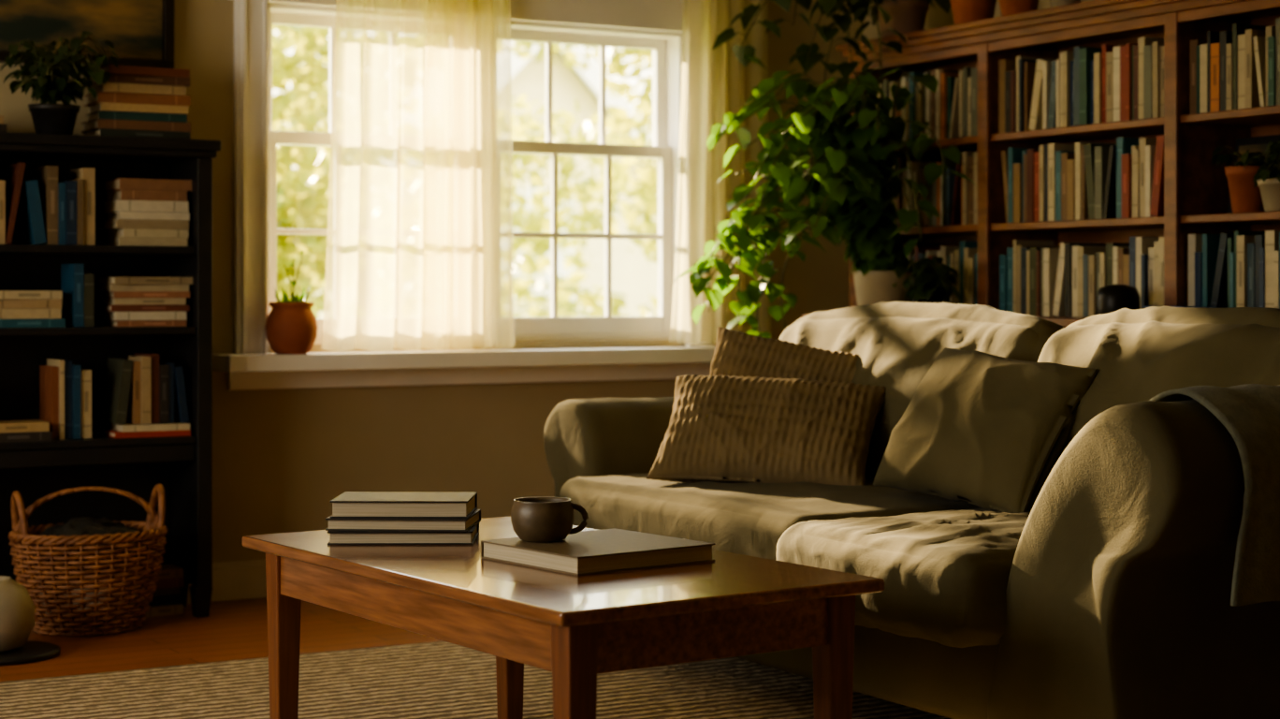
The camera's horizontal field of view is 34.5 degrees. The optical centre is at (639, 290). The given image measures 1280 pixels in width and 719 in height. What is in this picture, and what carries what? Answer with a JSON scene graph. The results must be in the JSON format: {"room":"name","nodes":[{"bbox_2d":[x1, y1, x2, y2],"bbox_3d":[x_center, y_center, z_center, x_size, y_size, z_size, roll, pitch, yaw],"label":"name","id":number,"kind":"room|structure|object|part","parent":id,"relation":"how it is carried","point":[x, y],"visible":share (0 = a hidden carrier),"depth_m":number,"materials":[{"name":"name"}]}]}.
{"room":"living room","nodes":[
{"label":"living room","id":0,"kind":"room"},
{"bbox_2d":[0,597,442,682],"bbox_3d":[0.038,1.000,2.793,6.360,0.100,7.700,0,0,-30],"label":"floor","id":1,"kind":"structure","parent":0,"point":[234,629],"depth_m":5.58,"materials":[{"name":"brown wood"}]},
{"bbox_2d":[0,640,60,665],"bbox_3d":[-1.661,0.941,5.346,0.300,0.018,0.300,0,0,-30],"label":"tray","id":2,"kind":"object","parent":1,"relation":"on","point":[33,650],"visible":0.69,"depth_m":5.29,"materials":[{"name":"black paint"}]},
{"bbox_2d":[0,575,34,652],"bbox_3d":[-1.678,0.839,5.336,0.210,0.185,0.210,0,0,-30],"label":"ceramic vase","id":3,"kind":"object","parent":2,"relation":"on","point":[17,606],"visible":1,"depth_m":5.28,"materials":[{"name":"beige ceramic"}]},
{"bbox_2d":[8,483,167,636],"bbox_3d":[-1.542,0.749,5.761,0.439,0.397,0.352,0,0,-30],"label":"wicker basket","id":4,"kind":"object","parent":1,"relation":"on","point":[83,546],"visible":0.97,"depth_m":5.65,"materials":[{"name":"wicker"}]},
{"bbox_2d":[0,131,220,617],"bbox_3d":[-1.693,0.258,5.867,0.935,1.385,0.295,0,0,-30],"label":"bookcase","id":5,"kind":"object","parent":1,"relation":"on","point":[182,465],"visible":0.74,"depth_m":5.98,"materials":[{"name":"paint"}]},
{"bbox_2d":[0,115,6,131],"bbox_3d":[-1.877,-0.462,5.763,0.174,0.051,0.144,0,0,-30],"label":"book stack","id":6,"kind":"object","parent":5,"relation":"on","point":[3,127],"visible":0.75,"depth_m":5.74,"materials":[{"name":"paper"}]},
{"bbox_2d":[0,30,119,134],"bbox_3d":[-1.637,-0.583,5.812,0.316,0.294,0.354,0,0,-30],"label":"potted plant","id":7,"kind":"object","parent":5,"relation":"on","point":[52,84],"visible":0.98,"depth_m":5.77,"materials":[{"name":"green plant"}]},
{"bbox_2d":[0,162,192,442],"bbox_3d":[-1.688,0.033,5.865,0.802,0.779,0.206,0,0,-30],"label":"books","id":8,"kind":"object","parent":5,"relation":"in","point":[144,396],"visible":0.98,"depth_m":5.89,"materials":[{"name":"paper"}]},
{"bbox_2d":[81,64,190,139],"bbox_3d":[-1.469,-0.540,6.011,0.277,0.207,0.194,0,0,-30],"label":"book stack","id":9,"kind":"object","parent":5,"relation":"on","point":[135,101],"visible":0.91,"depth_m":5.94,"materials":[{"name":"paper"}]},
{"bbox_2d":[0,640,950,718],"bbox_3d":[-0.231,0.944,3.700,2.900,0.011,3.440,0,0,-30],"label":"jute rug","id":10,"kind":"object","parent":1,"relation":"on","point":[434,679],"visible":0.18,"depth_m":4.84,"materials":[{"name":"beige carpet"}]},
{"bbox_2d":[241,516,884,718],"bbox_3d":[-0.194,0.719,3.883,0.665,0.438,1.220,0,0,-35],"label":"coffee table","id":11,"kind":"object","parent":10,"relation":"on","point":[576,629],"visible":0.87,"depth_m":3.55,"materials":[{"name":"brown wood"}]},
{"bbox_2d":[325,491,480,544],"bbox_3d":[-0.472,0.457,4.138,0.292,0.085,0.210,0,0,1],"label":"hardcover books","id":12,"kind":"object","parent":11,"relation":"on","point":[357,517],"visible":1,"depth_m":4.05,"materials":[{"name":"paper"}]},
{"bbox_2d":[480,527,715,575],"bbox_3d":[-0.079,0.483,3.817,0.315,0.033,0.306,0,0,-38],"label":"book","id":13,"kind":"object","parent":11,"relation":"on","point":[605,550],"visible":0.98,"depth_m":3.74,"materials":[{"name":"paper"}]},
{"bbox_2d":[510,496,588,541],"bbox_3d":[-0.179,0.428,3.838,0.124,0.075,0.118,0,0,42],"label":"coffee mug","id":14,"kind":"object","parent":13,"relation":"on","point":[532,518],"visible":1,"depth_m":3.80,"materials":[{"name":"ceramic"}]},
{"bbox_2d":[543,301,1279,718],"bbox_3d":[0.682,0.483,4.872,1.213,0.908,2.582,0,0,-30],"label":"sofa","id":15,"kind":"object","parent":10,"relation":"on","point":[1047,537],"visible":0.81,"depth_m":4.17,"materials":[{"name":"grey fabric"}]},
{"bbox_3d":[0.192,0.599,5.888,0.903,0.597,0.326,0,0,-30],"label":"arm","id":16,"kind":"part","parent":15,"relation":"part of","materials":[{"name":"grey fabric"}]},
{"bbox_2d":[646,374,886,485],"bbox_3d":[0.322,0.361,5.169,0.571,0.289,0.278,0,0,17],"label":"throw pillow","id":17,"kind":"object","parent":15,"relation":"on","point":[722,429],"visible":0.88,"depth_m":5.10,"materials":[{"name":"beige fabric"}]},
{"bbox_2d":[559,472,981,560],"bbox_3d":[0.429,0.579,5.149,0.888,0.231,1.159,0,0,-30],"label":"seat cushion","id":18,"kind":"object","parent":15,"relation":"on","point":[746,518],"depth_m":4.82,"materials":[{"name":"grey fabric"}]},
{"bbox_2d":[709,326,857,382],"bbox_3d":[0.393,0.300,5.388,0.543,0.405,0.227,0,0,20],"label":"throw pillow","id":19,"kind":"object","parent":15,"relation":"on","point":[735,353],"visible":0.25,"depth_m":5.39,"materials":[{"name":"beige fabric"}]},
{"bbox_3d":[0.670,0.755,4.959,0.986,0.216,2.047,0,0,-30],"label":"frame","id":20,"kind":"part","parent":15,"relation":"part of","materials":[{"name":"grey fabric"}]},
{"bbox_2d":[776,504,1033,647],"bbox_3d":[0.834,0.589,4.355,0.954,0.247,0.674,0,0,-30],"label":"seat cushion","id":21,"kind":"object","parent":15,"relation":"on","point":[948,572],"depth_m":4.03,"materials":[{"name":"grey fabric"}]},
{"bbox_2d":[778,301,1064,479],"bbox_3d":[0.691,0.312,5.354,0.351,0.579,1.191,18,-9,-29],"label":"cushion","id":22,"kind":"object","parent":15,"relation":"on","point":[895,343],"depth_m":5.18,"materials":[{"name":"grey fabric"}]},
{"bbox_2d":[872,347,1098,512],"bbox_3d":[0.772,0.313,4.673,0.183,0.380,0.500,38,-16,-30],"label":"cushion","id":23,"kind":"object","parent":15,"relation":"on","point":[987,431],"depth_m":4.56,"materials":[{"name":"grey fabric"}]},
{"bbox_3d":[1.221,0.544,3.992,1.019,0.694,0.515,0,0,-30],"label":"arm","id":24,"kind":"part","parent":15,"relation":"part of","materials":[{"name":"grey fabric"}]},
{"bbox_2d":[1032,305,1279,505],"bbox_3d":[1.178,0.312,4.459,0.378,0.569,0.993,20,-9,-26],"label":"cushion","id":25,"kind":"object","parent":15,"relation":"on","point":[1124,356],"depth_m":4.43,"materials":[{"name":"grey fabric"}]},
{"bbox_2d":[1149,383,1279,606],"bbox_3d":[1.110,0.363,3.896,0.431,0.379,0.512,0,0,-30],"label":"throw blanket","id":26,"kind":"object","parent":15,"relation":"on","point":[1250,413],"visible":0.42,"depth_m":3.61,"materials":[{"name":"grey fabric"}]},
{"bbox_2d":[801,0,1279,327],"bbox_3d":[1.557,0.058,5.685,0.529,1.785,3.210,0,0,-30],"label":"wooden bookcase","id":27,"kind":"object","parent":1,"relation":"on","point":[1196,190],"visible":0.24,"depth_m":6.04,"materials":[{"name":"brown wood"}]},
{"bbox_2d":[670,67,975,337],"bbox_3d":[0.535,-0.226,6.575,0.760,0.981,0.941,0,0,-30],"label":"pothos plant","id":28,"kind":"object","parent":27,"relation":"on","point":[851,186],"visible":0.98,"depth_m":6.62,"materials":[{"name":"green plant"}]},
{"bbox_2d":[712,0,951,101],"bbox_3d":[0.694,-0.875,6.931,0.732,0.509,0.593,0,0,29],"label":"pothos plant","id":29,"kind":"object","parent":27,"relation":"on","point":[894,17],"visible":0.92,"depth_m":6.84,"materials":[{"name":"green plant"}]},
{"bbox_2d":[894,256,959,303],"bbox_3d":[0.922,-0.014,6.464,0.196,0.186,0.229,0,0,34],"label":"houseplant","id":30,"kind":"object","parent":27,"relation":"on","point":[933,283],"visible":0.98,"depth_m":6.42,"materials":[{"name":"green plant"}]},
{"bbox_2d":[949,0,996,24],"bbox_3d":[1.049,-0.954,6.560,0.308,0.236,0.183,0,0,36],"label":"terracotta pot","id":31,"kind":"object","parent":27,"relation":"on","point":[963,10],"visible":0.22,"depth_m":6.50,"materials":[{"name":"orange ceramic"}]},
{"bbox_2d":[999,0,1038,15],"bbox_3d":[1.172,-0.896,6.370,0.147,0.120,0.147,0,0,-30],"label":"terracotta pot","id":32,"kind":"object","parent":27,"relation":"on","point":[1007,7],"visible":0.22,"depth_m":6.32,"materials":[{"name":"orange ceramic"}]},
{"bbox_2d":[1049,0,1079,7],"bbox_3d":[1.277,-0.866,6.188,0.107,0.060,0.107,0,0,-30],"label":"ceramic bowl","id":33,"kind":"object","parent":27,"relation":"on","point":[1054,3],"visible":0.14,"depth_m":6.15,"materials":[{"name":"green ceramic"}]},
{"bbox_2d":[867,17,1279,317],"bbox_3d":[1.619,-0.321,5.727,0.205,0.800,3.060,0,0,-30],"label":"books","id":34,"kind":"object","parent":27,"relation":"on","point":[1238,68],"visible":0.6,"depth_m":6.06,"materials":[{"name":"paper"}]},
{"bbox_2d":[1095,283,1139,314],"bbox_3d":[1.331,0.031,5.734,0.120,0.096,0.120,0,0,-30],"label":"round speaker","id":35,"kind":"object","parent":27,"relation":"on","point":[1111,298],"visible":0.7,"depth_m":5.69},
{"bbox_2d":[1212,145,1269,213],"bbox_3d":[1.644,-0.302,5.584,0.177,0.188,0.197,0,0,15],"label":"potted succulent","id":36,"kind":"object","parent":27,"relation":"on","point":[1244,196],"visible":0.66,"depth_m":5.53,"materials":[{"name":"orange ceramic"}]},
{"bbox_2d":[1226,134,1279,213],"bbox_3d":[1.704,-0.319,5.707,0.052,0.214,0.160,0,0,-30],"label":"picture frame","id":37,"kind":"object","parent":27,"relation":"on","point":[1255,144],"visible":0.23,"depth_m":5.72,"materials":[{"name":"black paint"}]},
{"bbox_2d":[1242,140,1279,211],"bbox_3d":[1.694,-0.305,5.432,0.161,0.194,0.202,0,0,-13],"label":"potted succulent","id":38,"kind":"object","parent":27,"relation":"on","point":[1270,188],"visible":1,"depth_m":5.42,"materials":[{"name":"green plant"}]},
{"bbox_2d":[0,0,862,562],"bbox_3d":[-1.849,-0.300,6.063,6.360,2.500,0.150,0,0,-30],"label":"wall","id":39,"kind":"structure","parent":0,"point":[280,456],"depth_m":6.53,"materials":[{"name":"paint"}]},
{"bbox_2d":[0,0,174,68],"bbox_3d":[-1.726,-0.915,6.019,0.730,0.510,0.050,0,0,-30],"label":"framed painting","id":40,"kind":"object","parent":39,"relation":"attached to","point":[140,32],"visible":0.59,"depth_m":6.08,"materials":[{"name":"brown wood"}]},
{"bbox_2d":[35,558,266,612],"bbox_3d":[-1.807,0.891,5.990,6.060,0.118,0.018,0,0,-30],"label":"baseboard","id":41,"kind":"structure","parent":39,"relation":"attached to","point":[238,579],"depth_m":6.31,"materials":[{"name":"paint"}]},
{"bbox_2d":[212,0,715,390],"bbox_3d":[-0.512,-0.352,6.737,1.830,1.315,0.320,0,0,-30],"label":"frame","id":42,"kind":"object","parent":39,"relation":"attached to","point":[251,366],"visible":0.53,"depth_m":6.76,"materials":[{"name":"white paint"}]},
{"bbox_2d":[265,249,318,353],"bbox_3d":[-1.066,0.035,6.296,0.158,0.318,0.158,0,0,-30],"label":"succulent","id":43,"kind":"object","parent":42,"relation":"on","point":[291,327],"visible":1,"depth_m":6.24,"materials":[{"name":"orange ceramic"}]},
{"bbox_3d":[-0.402,-1.055,6.747,2.194,0.050,0.112,0,0,-30],"label":"curtain rod","id":44,"kind":"object","parent":39,"relation":"attached to","visible":0},
{"bbox_2d":[321,0,470,350],"bbox_3d":[-0.757,-0.426,6.497,0.503,1.231,0.098,0,0,-30],"label":"curtain","id":45,"kind":"object","parent":44,"relation":"hanging from","point":[385,269],"visible":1,"depth_m":6.47,"materials":[{"name":"white fabric"}]},
{"bbox_2d":[421,0,514,349],"bbox_3d":[-0.550,-0.426,6.632,0.345,1.231,0.083,0,0,-30],"label":"curtain","id":46,"kind":"object","parent":44,"relation":"hanging from","point":[491,313],"visible":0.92,"depth_m":6.66,"materials":[{"name":"beige fabric"}]},
{"bbox_2d":[669,0,771,344],"bbox_3d":[0.275,-0.429,7.086,0.396,1.226,0.070,0,0,-30],"label":"curtain","id":47,"kind":"object","parent":44,"relation":"hanging from","point":[714,84],"visible":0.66,"depth_m":7.06,"materials":[{"name":"beige fabric"}]},
{"bbox_2d":[862,0,1090,39],"bbox_3d":[2.727,-0.300,4.346,0.150,2.500,7.400,0,0,-30],"label":"wall","id":48,"kind":"structure","parent":0,"point":[937,17],"depth_m":7.14,"materials":[{"name":"paint"}]},
{"label":"outside","id":49,"kind":"structure","parent":0,"visible":0},
{"bbox_3d":[-10.440,1.400,38.082,80.000,0.100,63.600,0,0,-30],"label":"lawn","id":50,"kind":"structure","parent":49,"visible":0},
{"bbox_2d":[272,24,330,311],"bbox_3d":[-2.538,-0.434,13.508,3.348,3.582,1.629,0,0,-30],"label":"tree","id":51,"kind":"object","parent":50,"relation":"on","point":[299,204],"visible":0.22,"depth_m":13.30,"materials":[{"name":"green plant"}]},
{"bbox_2d":[273,26,625,255],"bbox_3d":[-1.722,-0.652,16.880,3.917,4.004,1.536,0,0,-34],"label":"tree","id":52,"kind":"object","parent":50,"relation":"on","point":[587,187],"visible":0.34,"depth_m":17.41,"materials":[{"name":"green plant"}]},
{"bbox_2d":[273,83,657,317],"bbox_3d":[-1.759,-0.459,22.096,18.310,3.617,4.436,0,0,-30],"label":"tree","id":53,"kind":"object","parent":50,"relation":"on","point":[528,265],"visible":0.04,"depth_m":22.69,"materials":[{"name":"green plant"}]},
{"bbox_2d":[277,41,657,318],"bbox_3d":[-3.166,-1.303,32.083,6.806,5.307,7.665,0,0,-30],"label":"neighbouring house","id":54,"kind":"structure","parent":50,"relation":"on","point":[632,275],"depth_m":29.47,"materials":[{"name":"white"}]},
{"bbox_2d":[289,278,657,318],"bbox_3d":[-0.411,0.755,13.182,11.072,1.770,1.320,0,0,-30],"label":"hedge","id":55,"kind":"object","parent":50,"relation":"on","point":[570,288],"visible":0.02,"depth_m":13.20,"materials":[{"name":"green plant"}]},
{"bbox_2d":[510,41,657,262],"bbox_3d":[0.718,-0.495,15.798,4.194,3.702,1.651,0,0,-30],"label":"tree","id":56,"kind":"object","parent":50,"relation":"on","point":[618,120],"visible":0.06,"depth_m":15.38,"materials":[{"name":"green plant"}]}
]}

